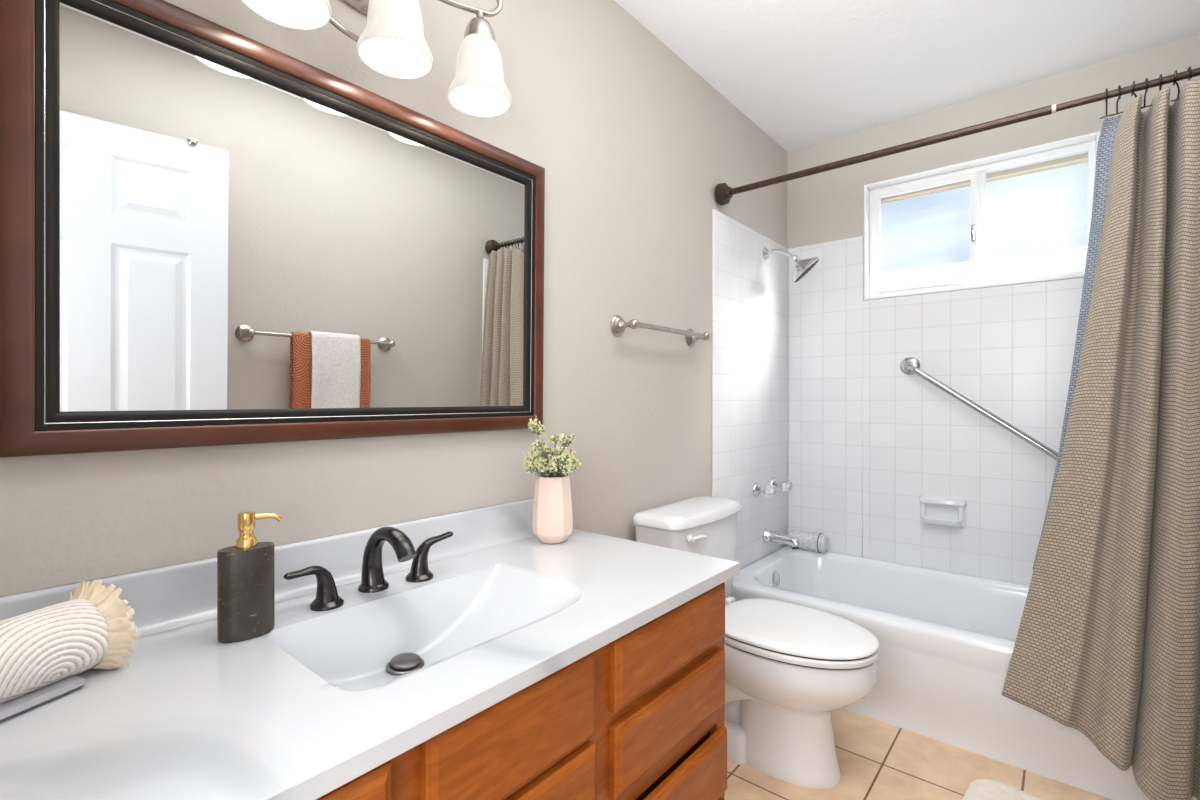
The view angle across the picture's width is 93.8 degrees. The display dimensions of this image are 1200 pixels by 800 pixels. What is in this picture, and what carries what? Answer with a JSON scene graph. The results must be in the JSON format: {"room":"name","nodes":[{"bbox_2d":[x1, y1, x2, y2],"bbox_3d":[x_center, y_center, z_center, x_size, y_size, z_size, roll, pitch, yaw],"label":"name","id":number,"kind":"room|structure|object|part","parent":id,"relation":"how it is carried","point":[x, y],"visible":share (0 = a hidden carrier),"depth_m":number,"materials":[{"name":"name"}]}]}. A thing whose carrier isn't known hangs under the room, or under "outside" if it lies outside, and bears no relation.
{"room":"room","nodes":[
{"label":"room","id":0,"kind":"room"},
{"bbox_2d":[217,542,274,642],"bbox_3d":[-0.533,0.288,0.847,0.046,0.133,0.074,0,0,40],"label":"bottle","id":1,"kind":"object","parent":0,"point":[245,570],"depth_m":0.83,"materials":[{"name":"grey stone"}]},
{"bbox_2d":[0,0,787,595],"bbox_3d":[-0.404,-0.087,1.334,0.130,2.368,4.132,0,0,40],"label":"wall","id":2,"kind":"structure","parent":0,"point":[634,147],"depth_m":1.67,"materials":[{"name":"paint"}]},
{"bbox_2d":[0,498,535,637],"bbox_3d":[-0.488,0.309,1.110,0.046,0.090,1.189,0,0,40],"label":"backsplash","id":3,"kind":"structure","parent":2,"relation":"attached to","point":[169,597],"depth_m":1.03,"materials":[{"name":"white stone"}]},
{"bbox_2d":[0,0,544,457],"bbox_3d":[-0.477,-0.273,1.129,0.028,0.698,1.003,1,1,40],"label":"mirror","id":4,"kind":"object","parent":2,"relation":"attached to","point":[211,234],"visible":0.98,"depth_m":0.95,"materials":[{"name":"brown wood"}]},
{"bbox_2d":[242,0,511,116],"bbox_3d":[-0.410,-0.773,1.077,0.207,0.265,0.525,0,0,40],"label":"vanity light","id":5,"kind":"object","parent":2,"relation":"attached to","point":[392,43],"visible":1,"depth_m":1.10,"materials":[{"name":"white glass"}]},
{"bbox_3d":[-0.508,-0.704,0.904,0.135,0.128,0.135,0,0,40],"label":"lamp shade","id":6,"kind":"part","parent":5,"relation":"part of","materials":[{"name":"white glass"}]},
{"bbox_3d":[-0.383,-0.704,1.053,0.135,0.128,0.135,0,0,40],"label":"lamp shade","id":7,"kind":"part","parent":5,"relation":"part of","materials":[{"name":"white glass"}]},
{"bbox_3d":[-0.423,-0.791,1.091,0.130,0.219,0.506,0,0,40],"label":"arm","id":8,"kind":"part","parent":5,"relation":"part of","materials":[{"name":"silver metal"}]},
{"bbox_3d":[-0.258,-0.705,1.204,0.135,0.128,0.135,0,0,40],"label":"lamp shade","id":9,"kind":"part","parent":5,"relation":"part of","materials":[{"name":"white glass"}]},
{"bbox_2d":[611,315,709,345],"bbox_3d":[0.231,-0.238,1.944,0.082,0.068,0.520,0,0,40],"label":"towel rail","id":10,"kind":"object","parent":2,"relation":"attached to","point":[618,325],"visible":1,"depth_m":1.81,"materials":[{"name":"silver metal"}]},
{"bbox_3d":[0.086,-0.238,1.770,0.082,0.068,0.068,0,0,40],"label":"post","id":11,"kind":"part","parent":10,"relation":"part of","materials":[{"name":"silver metal"}]},
{"bbox_3d":[0.376,-0.238,2.118,0.082,0.068,0.068,0,0,40],"label":"post","id":12,"kind":"part","parent":10,"relation":"part of","materials":[{"name":"silver metal"}]},
{"bbox_2d":[753,482,775,496],"bbox_3d":[0.751,0.410,2.547,0.090,0.068,0.068,0,0,40],"label":"shower valve","id":13,"kind":"object","parent":2,"relation":"attached to","point":[768,490],"visible":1,"depth_m":2.53,"materials":[{"name":"silver metal"}]},
{"bbox_3d":[0.767,0.410,2.533,0.047,0.051,0.057,0,0,40],"label":"knob","id":14,"kind":"part","parent":13,"relation":"part of","materials":[{"name":"white plastic"}]},
{"bbox_2d":[763,528,799,549],"bbox_3d":[0.850,0.646,2.610,0.162,0.079,0.072,0,0,40],"label":"tub spout","id":15,"kind":"object","parent":2,"relation":"attached to","point":[769,535],"visible":1,"depth_m":2.60,"materials":[{"name":"silver metal"}]},
{"bbox_2d":[770,477,792,490],"bbox_3d":[0.875,0.409,2.695,0.090,0.068,0.068,0,0,40],"label":"shower valve","id":16,"kind":"object","parent":2,"relation":"attached to","point":[786,485],"visible":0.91,"depth_m":2.67,"materials":[{"name":"silver metal"}]},
{"bbox_3d":[0.891,0.409,2.682,0.047,0.051,0.057,0,0,40],"label":"knob","id":17,"kind":"part","parent":16,"relation":"part of","materials":[{"name":"white plastic"}]},
{"bbox_2d":[762,247,818,281],"bbox_3d":[0.893,-0.630,2.598,0.240,0.180,0.141,0,0,40],"label":"sprayer","id":18,"kind":"object","parent":2,"relation":"attached to","point":[802,267],"visible":1,"depth_m":2.55,"materials":[{"name":"silver metal"}]},
{"bbox_3d":[0.837,-0.673,2.607,0.141,0.065,0.021,0,0,35],"label":"arm","id":19,"kind":"part","parent":18,"relation":"part of","materials":[{"name":"silver metal"}]},
{"bbox_3d":[0.943,-0.589,2.558,0.112,0.097,0.133,0,0,40],"label":"nozzle plate","id":20,"kind":"part","parent":18,"relation":"part of","materials":[{"name":"grey metal"}]},
{"bbox_2d":[615,0,1199,151],"bbox_3d":[0.376,-1.320,0.791,2.020,0.100,4.300,0,0,40],"label":"ceiling","id":21,"kind":"structure","parent":0,"point":[806,73],"depth_m":2.01,"materials":[{"name":"paint"}]},
{"bbox_2d":[725,708,1111,799],"bbox_3d":[0.376,1.148,0.796,2.020,0.100,4.300,0,0,40],"label":"floor","id":22,"kind":"structure","parent":0,"point":[878,760],"depth_m":1.64,"materials":[{"name":"beige tile"}]},
{"bbox_2d":[316,582,726,799],"bbox_3d":[-0.296,0.740,0.940,0.555,0.716,1.166,0,0,40],"label":"vanity cabinet","id":23,"kind":"object","parent":22,"relation":"on","point":[640,716],"visible":0.65,"depth_m":0.91,"materials":[{"name":"brown wood"}]},
{"bbox_3d":[-0.345,0.451,0.469,0.019,0.116,0.367,0,0,40],"label":"drawer","id":24,"kind":"part","parent":23,"relation":"part of","materials":[{"name":"brown wood"}]},
{"bbox_2d":[0,498,739,799],"bbox_3d":[-0.290,0.368,0.947,0.558,0.208,1.193,0,0,40],"label":"countertop","id":25,"kind":"structure","parent":23,"relation":"on","point":[304,708],"depth_m":0.78,"materials":[{"name":"white stone"}]},
{"bbox_2d":[0,579,138,721],"bbox_3d":[-0.695,0.298,0.668,0.133,0.120,0.208,0,0,16],"label":"rolled hand towel","id":26,"kind":"object","parent":25,"relation":"on","point":[43,651],"visible":1,"depth_m":0.68,"materials":[{"name":"white fabric"}]},
{"bbox_2d":[217,511,281,642],"bbox_3d":[-0.530,0.262,0.851,0.046,0.186,0.083,0,0,40],"label":"soap dispenser","id":27,"kind":"object","parent":25,"relation":"on","point":[246,569],"visible":1,"depth_m":0.83,"materials":[{"name":"brown stone"}]},
{"bbox_2d":[283,566,343,610],"bbox_3d":[-0.486,0.318,0.951,0.053,0.074,0.099,0,0,40],"label":"handle","id":28,"kind":"object","parent":25,"relation":"on","point":[327,598],"visible":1,"depth_m":0.95,"materials":[{"name":"black metal"}]},
{"bbox_2d":[358,527,416,592],"bbox_3d":[-0.388,0.293,1.025,0.156,0.124,0.054,0,0,40],"label":"faucet spout","id":29,"kind":"object","parent":25,"relation":"on","point":[373,580],"visible":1,"depth_m":1.04,"materials":[{"name":"black metal"}]},
{"bbox_2d":[405,532,452,582],"bbox_3d":[-0.344,0.313,1.133,0.053,0.082,0.099,0,0,40],"label":"handle","id":30,"kind":"object","parent":25,"relation":"on","point":[419,571],"visible":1,"depth_m":1.11,"materials":[{"name":"black metal"}]},
{"bbox_2d":[532,474,572,543],"bbox_3d":[-0.119,0.271,1.408,0.101,0.165,0.101,0,0,40],"label":"vase","id":31,"kind":"object","parent":25,"relation":"on","point":[552,506],"visible":0.92,"depth_m":1.37,"materials":[{"name":"beige ceramic"}]},
{"bbox_2d":[523,418,581,477],"bbox_3d":[-0.119,0.150,1.408,0.153,0.227,0.157,0,0,-11],"label":"dried flowers","id":32,"kind":"object","parent":31,"relation":"in","point":[555,465],"visible":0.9,"depth_m":1.37,"materials":[{"name":"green plant"}]},
{"bbox_3d":[-0.105,0.758,0.757,0.019,0.451,0.298,0,0,40],"label":"cabinet door","id":33,"kind":"part","parent":23,"relation":"part of","materials":[{"name":"brown wood"}]},
{"bbox_3d":[0.143,0.590,1.055,0.019,0.116,0.378,0,0,40],"label":"drawer","id":34,"kind":"part","parent":23,"relation":"part of","materials":[{"name":"brown wood"}]},
{"bbox_3d":[0.143,0.450,1.055,0.019,0.116,0.378,0,0,40],"label":"drawer","id":35,"kind":"part","parent":23,"relation":"part of","materials":[{"name":"brown wood"}]},
{"bbox_3d":[0.141,0.764,1.057,0.034,0.131,0.378,0,0,40],"label":"drawer","id":36,"kind":"part","parent":23,"relation":"part of","materials":[{"name":"brown wood"}]},
{"bbox_2d":[633,496,879,788],"bbox_3d":[0.502,0.730,1.777,0.696,0.733,0.470,0,0,40],"label":"toilet","id":37,"kind":"object","parent":22,"relation":"on","point":[788,665],"visible":0.64,"depth_m":1.63,"materials":[{"name":"white ceramic"}]},
{"bbox_3d":[0.314,0.562,1.934,0.186,0.319,0.440,0,0,40],"label":"tank","id":38,"kind":"part","parent":37,"relation":"part of","materials":[{"name":"white ceramic"}]},
{"bbox_3d":[0.320,0.385,1.929,0.205,0.043,0.470,0,0,40],"label":"tank lid","id":39,"kind":"part","parent":37,"relation":"part of","materials":[{"name":"white ceramic"}]},
{"bbox_3d":[0.307,0.434,1.774,0.087,0.028,0.024,0,0,-42],"label":"flush lever","id":40,"kind":"part","parent":37,"relation":"part of","materials":[{"name":"white plastic"}]},
{"bbox_3d":[0.577,0.689,1.714,0.501,0.023,0.374,0,0,40],"label":"lid","id":41,"kind":"part","parent":37,"relation":"part of","materials":[{"name":"white plastic"}]},
{"bbox_3d":[0.591,0.711,1.703,0.466,0.018,0.374,0,0,40],"label":"seat","id":42,"kind":"part","parent":37,"relation":"part of","materials":[{"name":"white plastic"}]},
{"bbox_2d":[730,545,1196,799],"bbox_3d":[1.289,0.918,2.110,1.474,0.356,0.756,0,0,40],"label":"bathtub","id":43,"kind":"object","parent":22,"relation":"on","point":[947,640],"visible":0.5,"depth_m":1.86,"materials":[{"name":"white ceramic"}]},
{"bbox_3d":[0.791,0.808,2.526,0.026,0.072,0.072,0,0,40],"label":"overflow plate","id":44,"kind":"part","parent":43,"relation":"part of","materials":[{"name":"silver metal"}]},
{"bbox_2d":[790,530,828,552],"bbox_3d":[1.027,0.694,2.759,0.173,0.097,0.097,0,0,40],"label":"rolled towel","id":45,"kind":"object","parent":43,"relation":"on","point":[810,541],"visible":0.88,"depth_m":2.72,"materials":[{"name":"grey fabric"}]},
{"bbox_2d":[962,779,1043,799],"bbox_3d":[1.041,1.085,1.270,0.576,0.023,0.444,0,0,-44],"label":"bath mat","id":46,"kind":"object","parent":22,"relation":"on","point":[979,789],"visible":1,"depth_m":1.53,"materials":[{"name":"white fabric"}]},
{"bbox_2d":[787,34,1199,585],"bbox_3d":[1.570,-0.089,2.458,1.720,2.368,0.138,0,0,40],"label":"wall","id":47,"kind":"structure","parent":0,"point":[867,437],"depth_m":2.47,"materials":[{"name":"tile"}]},
{"bbox_2d":[919,495,966,527],"bbox_3d":[1.469,0.484,2.415,0.180,0.122,0.058,0,0,40],"label":"soap dish","id":48,"kind":"object","parent":47,"relation":"attached to","point":[939,511],"visible":1,"depth_m":2.41,"materials":[{"name":"white ceramic"}]},
{"bbox_2d":[900,357,1057,460],"bbox_3d":[1.628,0.089,2.278,0.749,0.562,0.065,0,0,40],"label":"grab bar","id":49,"kind":"object","parent":47,"relation":"attached to","point":[910,365],"visible":0.56,"depth_m":2.32,"materials":[{"name":"silver metal"}]},
{"bbox_2d":[864,131,1100,299],"bbox_3d":[1.603,-0.742,2.425,0.834,0.542,0.124,0,0,40],"label":"window","id":50,"kind":"structure","parent":47,"relation":"in","point":[976,171],"depth_m":2.41,"materials":[{"name":"white plastic"}]},
{"bbox_3d":[1.461,-0.742,2.533,0.409,0.474,0.024,0,0,40],"label":"sliding sash","id":51,"kind":"part","parent":50,"relation":"part of","materials":[{"name":"white plastic"}]},
{"bbox_2d":[881,152,1087,203],"bbox_3d":[1.638,-1.034,2.522,4.500,0.142,0.048,0,0,40],"label":"roof eave","id":52,"kind":"object","parent":47,"relation":"attached to","point":[1080,158],"visible":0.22,"depth_m":2.41,"materials":[{"name":"beige wood"}]},
{"bbox_3d":[0.825,-0.085,0.309,0.110,2.368,4.132,0,0,40],"label":"wall","id":53,"kind":"structure","parent":0,"visible":0},
{"bbox_2d":[715,67,1199,205],"bbox_3d":[1.060,-0.841,1.830,1.480,0.088,0.088,0,0,40],"label":"shower rod","id":54,"kind":"object","parent":53,"relation":"attached to","point":[724,193],"visible":1,"depth_m":1.78,"materials":[{"name":"brown metal"}]},
{"bbox_2d":[1001,80,1199,799],"bbox_3d":[1.398,0.095,1.496,0.527,1.800,0.260,0,0,40],"label":"shower curtain","id":55,"kind":"object","parent":54,"relation":"hanging from","point":[1107,645],"visible":1,"depth_m":1.46,"materials":[{"name":"beige fabric"}]},
{"bbox_2d":[1100,88,1111,118],"bbox_3d":[1.397,-0.818,1.547,0.028,0.080,0.027,0,0,-7],"label":"curtain hook","id":56,"kind":"object","parent":54,"relation":"hanging from","point":[1106,90],"visible":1,"depth_m":1.54,"materials":[{"name":"brown metal"}]},
{"bbox_2d":[1110,85,1122,115],"bbox_3d":[1.417,-0.818,1.533,0.031,0.080,0.026,0,0,-17],"label":"curtain hook","id":57,"kind":"object","parent":54,"relation":"hanging from","point":[1119,86],"visible":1,"depth_m":1.53,"materials":[{"name":"brown metal"}]},
{"bbox_2d":[1131,81,1143,107],"bbox_3d":[1.441,-0.818,1.513,0.028,0.080,0.032,0,0,9],"label":"curtain hook","id":58,"kind":"object","parent":54,"relation":"hanging from","point":[1133,84],"visible":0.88,"depth_m":1.50,"materials":[{"name":"brown metal"}]},
{"bbox_2d":[1141,78,1151,108],"bbox_3d":[1.458,-0.818,1.498,0.030,0.080,0.025,0,0,-15],"label":"curtain hook","id":59,"kind":"object","parent":54,"relation":"hanging from","point":[1146,79],"visible":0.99,"depth_m":1.49,"materials":[{"name":"brown metal"}]},
{"bbox_2d":[1152,74,1162,105],"bbox_3d":[1.479,-0.818,1.479,0.029,0.080,0.026,0,0,-10],"label":"curtain hook","id":60,"kind":"object","parent":54,"relation":"hanging from","point":[1160,75],"visible":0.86,"depth_m":1.47,"materials":[{"name":"brown metal"}]},
{"bbox_2d":[1171,70,1179,101],"bbox_3d":[1.502,-0.818,1.462,0.027,0.080,0.031,0,0,8],"label":"curtain hook","id":61,"kind":"object","parent":54,"relation":"hanging from","point":[1175,72],"visible":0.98,"depth_m":1.45,"materials":[{"name":"brown metal"}]},
{"bbox_2d":[1178,67,1191,99],"bbox_3d":[1.519,-0.818,1.448,0.032,0.080,0.027,0,0,-18],"label":"curtain hook","id":62,"kind":"object","parent":54,"relation":"hanging from","point":[1189,68],"visible":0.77,"depth_m":1.44,"materials":[{"name":"brown metal"}]},
{"label":"outside","id":63,"kind":"structure","parent":0,"visible":0},
{"bbox_2d":[881,162,1087,286],"bbox_3d":[4.497,-1.110,4.776,9.000,4.400,1.100,0,0,40],"label":"sky","id":64,"kind":"structure","parent":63,"point":[1037,223],"depth_m":5.53,"materials":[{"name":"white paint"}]}
]}

